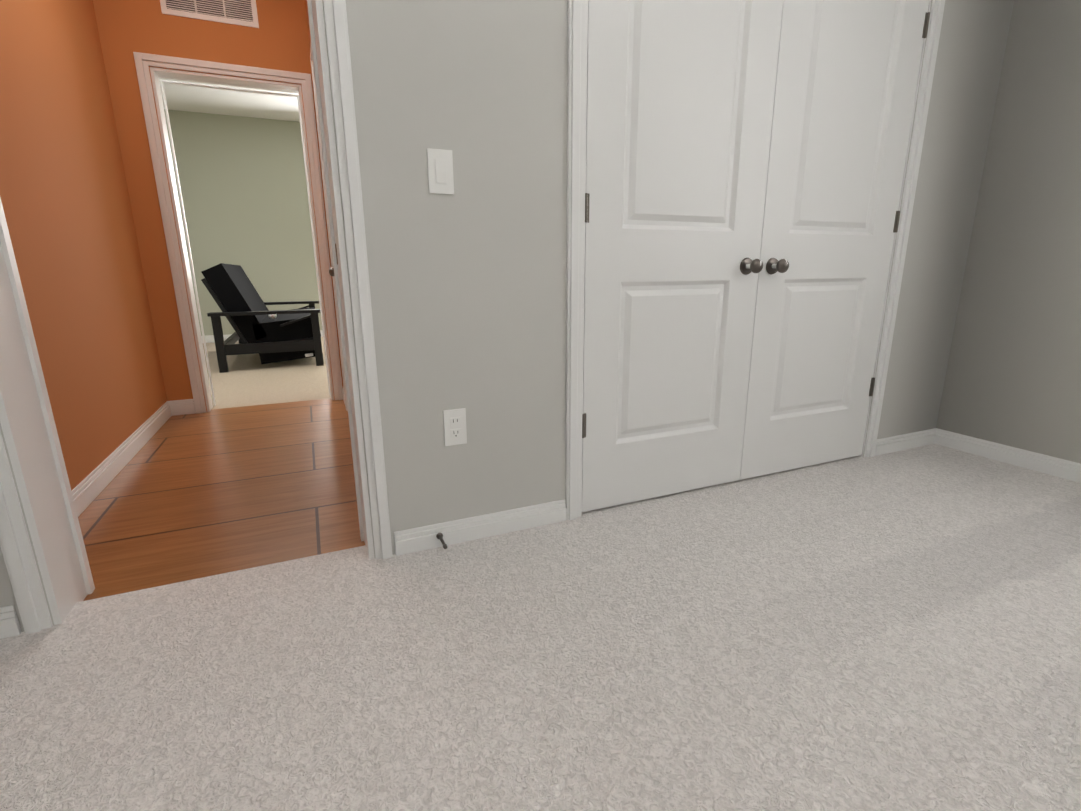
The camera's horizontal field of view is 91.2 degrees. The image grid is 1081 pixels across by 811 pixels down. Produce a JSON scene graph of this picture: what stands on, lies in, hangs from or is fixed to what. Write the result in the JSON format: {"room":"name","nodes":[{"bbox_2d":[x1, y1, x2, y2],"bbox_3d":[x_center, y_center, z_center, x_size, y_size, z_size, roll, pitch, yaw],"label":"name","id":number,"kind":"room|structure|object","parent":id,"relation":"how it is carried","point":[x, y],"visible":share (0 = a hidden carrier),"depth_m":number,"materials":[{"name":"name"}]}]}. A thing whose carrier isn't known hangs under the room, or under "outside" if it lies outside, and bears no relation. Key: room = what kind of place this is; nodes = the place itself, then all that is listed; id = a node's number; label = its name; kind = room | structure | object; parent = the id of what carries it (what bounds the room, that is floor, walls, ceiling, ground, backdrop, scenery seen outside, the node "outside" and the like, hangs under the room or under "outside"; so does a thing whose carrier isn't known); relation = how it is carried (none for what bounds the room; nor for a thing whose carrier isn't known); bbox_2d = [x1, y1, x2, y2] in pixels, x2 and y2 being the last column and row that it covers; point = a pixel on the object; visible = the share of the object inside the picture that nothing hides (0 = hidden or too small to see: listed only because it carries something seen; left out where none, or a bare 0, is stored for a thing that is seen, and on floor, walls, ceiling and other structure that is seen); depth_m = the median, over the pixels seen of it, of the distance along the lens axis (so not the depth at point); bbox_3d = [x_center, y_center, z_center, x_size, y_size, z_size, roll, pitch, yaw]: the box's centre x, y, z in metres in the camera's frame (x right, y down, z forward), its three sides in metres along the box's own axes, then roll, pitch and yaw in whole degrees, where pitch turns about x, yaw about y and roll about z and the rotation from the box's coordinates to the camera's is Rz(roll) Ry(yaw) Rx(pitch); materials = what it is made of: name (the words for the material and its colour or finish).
{"room":"empty bedroom","nodes":[
{"label":"empty bedroom","id":0,"kind":"room"},
{"bbox_2d":[0,0,166,490],"bbox_3d":[-2.088,-1.066,2.134,0.140,2.870,2.260,-6,15,-23],"label":"wall","id":1,"kind":"structure","parent":0,"point":[65,199],"depth_m":2.35,"materials":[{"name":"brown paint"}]},
{"bbox_2d":[72,401,173,516],"bbox_3d":[-2.007,0.269,2.504,0.014,0.100,2.260,-6,15,-23],"label":"baseboard","id":2,"kind":"structure","parent":1,"relation":"attached to","point":[91,486],"depth_m":2.50,"materials":[{"name":"white wood"}]},
{"bbox_2d":[93,0,342,410],"bbox_3d":[-2.388,-1.353,3.277,6.300,2.870,0.140,-6,15,-23],"label":"wall","id":3,"kind":"structure","parent":0,"point":[278,39],"depth_m":3.22,"materials":[{"name":"brown paint"}]},
{"bbox_2d":[160,0,258,27],"bbox_3d":[-1.957,-2.449,3.113,0.500,0.330,0.007,-6,15,-23],"label":"air vent","id":4,"kind":"object","parent":3,"relation":"in","point":[240,12],"visible":1,"depth_m":3.15,"materials":[{"name":"white metal"}]},
{"bbox_2d":[133,52,342,412],"bbox_3d":[-1.940,-1.060,3.575,0.940,2.150,0.220,-6,15,-23],"label":"door frame","id":5,"kind":"structure","parent":3,"relation":"attached to","point":[144,62],"depth_m":3.39,"materials":[{"name":"white wood"}]},
{"bbox_2d":[78,398,364,600],"bbox_3d":[-1.242,0.266,2.818,1.940,0.060,2.450,-6,15,-23],"label":"floor","id":6,"kind":"structure","parent":0,"point":[186,497],"depth_m":2.20,"materials":[{"name":"brown wood"}]},
{"bbox_2d":[159,78,301,121],"bbox_3d":[-1.712,-2.663,2.342,7.094,0.120,10.480,-6,15,-23],"label":"ceiling","id":7,"kind":"structure","parent":0,"point":[215,101],"depth_m":6.24,"materials":[{"name":"white paint"}]},
{"bbox_2d":[164,109,323,335],"bbox_3d":[-4.117,-2.318,7.138,6.300,2.870,0.180,-6,15,-23],"label":"wall","id":8,"kind":"structure","parent":0,"point":[243,184],"depth_m":7.04,"materials":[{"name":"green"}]},
{"bbox_2d":[201,330,324,342],"bbox_3d":[-4.068,-0.954,7.392,5.900,0.100,0.014,-6,15,-23],"label":"baseboard","id":9,"kind":"structure","parent":8,"relation":"attached to","point":[209,338],"depth_m":7.21,"materials":[{"name":"white wood"}]},
{"bbox_2d":[203,337,330,408],"bbox_3d":[-3.260,-0.425,5.607,6.300,0.060,4.430,-6,15,-23],"label":"floor","id":10,"kind":"structure","parent":0,"point":[248,380],"depth_m":4.63,"materials":[{"name":"beige carpet"}]},
{"bbox_2d":[201,263,323,372],"bbox_3d":[-2.954,-1.053,5.907,1.080,1.005,1.900,-6,15,-23],"label":"futon","id":11,"kind":"object","parent":10,"relation":"on","point":[288,335],"visible":0.94,"depth_m":5.16,"materials":[{"name":"black wood"}]},
{"bbox_2d":[269,314,276,318],"bbox_3d":[-2.687,-0.902,5.312,0.072,0.072,0.075,-6,15,-23],"label":"ball","id":12,"kind":"object","parent":11,"relation":"on","point":[272,316],"visible":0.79,"depth_m":5.29,"materials":[{"name":"white"}]},
{"bbox_2d":[305,0,310,45],"bbox_3d":[-0.951,-1.195,2.611,0.140,2.870,2.260,-6,15,-23],"label":"wall","id":13,"kind":"structure","parent":0,"point":[308,22],"depth_m":3.25,"materials":[{"name":"brown paint"}]},
{"bbox_2d":[310,46,347,410],"bbox_3d":[-1.094,-0.922,3.003,0.158,2.150,0.900,-6,15,-23],"label":"door frame","id":14,"kind":"structure","parent":13,"relation":"attached to","point":[322,167],"depth_m":3.30,"materials":[{"name":"white wood"}]},
{"bbox_2d":[329,267,333,275],"bbox_3d":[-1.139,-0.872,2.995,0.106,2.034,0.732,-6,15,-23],"label":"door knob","id":15,"kind":"structure","parent":13,"relation":"in","point":[331,271],"depth_m":3.25,"materials":[{"name":"silver metal"}]},
{"bbox_2d":[0,0,1013,631],"bbox_3d":[0.256,-1.000,1.806,4.244,2.870,0.220,-6,15,-23],"label":"wall","id":16,"kind":"structure","parent":0,"point":[468,284],"depth_m":1.65,"materials":[{"name":"grey paint"}]},
{"bbox_2d":[0,0,392,633],"bbox_3d":[-0.957,-0.513,1.385,0.940,2.150,0.256,-6,15,-23],"label":"door frame","id":17,"kind":"structure","parent":16,"relation":"attached to","point":[29,430],"depth_m":1.40,"materials":[{"name":"white wood"}]},
{"bbox_2d":[427,148,453,193],"bbox_3d":[-0.285,-0.670,1.518,0.072,0.118,0.010,-6,15,-23],"label":"rocker light switch","id":18,"kind":"object","parent":16,"relation":"attached to","point":[440,171],"visible":1,"depth_m":1.51,"materials":[{"name":"white plastic"}]},
{"bbox_2d":[443,408,466,445],"bbox_3d":[-0.275,0.070,1.709,0.072,0.118,0.008,-6,15,-23],"label":"outlet","id":19,"kind":"object","parent":16,"relation":"attached to","point":[455,431],"visible":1,"depth_m":1.71,"materials":[{"name":"white plastic"}]},
{"bbox_2d":[394,499,566,555],"bbox_3d":[-0.188,0.425,1.833,0.615,0.100,0.014,-6,15,-23],"label":"baseboard","id":20,"kind":"structure","parent":16,"relation":"attached to","point":[413,540],"depth_m":1.82,"materials":[{"name":"white wood"}]},
{"bbox_2d":[436,532,446,548],"bbox_3d":[-0.319,0.442,1.722,0.022,0.022,0.086,-6,15,-23],"label":"door stop","id":21,"kind":"object","parent":20,"relation":"attached to","point":[439,535],"visible":1,"depth_m":1.73,"materials":[{"name":"black metal"}]},
{"bbox_2d":[582,0,782,511],"bbox_3d":[0.505,-0.626,1.872,0.774,2.048,0.106,-6,15,-23],"label":"closet door","id":22,"kind":"structure","parent":16,"relation":"in","point":[680,99],"depth_m":1.89,"materials":[{"name":"white wood"}]},
{"bbox_2d":[566,0,944,519],"bbox_3d":[0.816,-0.713,2.119,1.683,2.150,0.238,-6,15,-23],"label":"trim","id":23,"kind":"structure","parent":16,"relation":"attached to","point":[577,90],"depth_m":1.86,"materials":[{"name":"white wood"}]},
{"bbox_2d":[740,0,929,479],"bbox_3d":[1.218,-0.707,2.171,0.774,2.048,0.106,-6,15,-23],"label":"closet door","id":24,"kind":"structure","parent":16,"relation":"in","point":[847,74],"depth_m":2.17,"materials":[{"name":"white wood"}]},
{"bbox_2d":[874,428,939,455],"bbox_3d":[1.846,0.194,2.686,0.452,0.100,0.014,-6,15,-23],"label":"baseboard","id":25,"kind":"structure","parent":16,"relation":"attached to","point":[925,437],"depth_m":2.68,"materials":[{"name":"white wood"}]},
{"bbox_2d":[0,444,1080,810],"bbox_3d":[0.988,0.812,0.553,4.244,0.080,3.600,-6,15,-23],"label":"floor carpet","id":26,"kind":"object","parent":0,"point":[894,632],"visible":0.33,"depth_m":1.23,"materials":[{"name":"grey carpet"}]},
{"bbox_2d":[936,0,1080,462],"bbox_3d":[2.808,-0.822,1.027,0.200,2.870,3.720,-6,15,-23],"label":"wall","id":27,"kind":"structure","parent":0,"point":[1013,375],"depth_m":2.34,"materials":[{"name":"grey paint"}]},
{"bbox_2d":[936,429,1080,482],"bbox_3d":[2.730,0.537,1.304,0.014,0.100,3.330,-6,15,-23],"label":"baseboard","id":28,"kind":"structure","parent":27,"relation":"attached to","point":[1066,469],"depth_m":2.47,"materials":[{"name":"white wood"}]}
]}

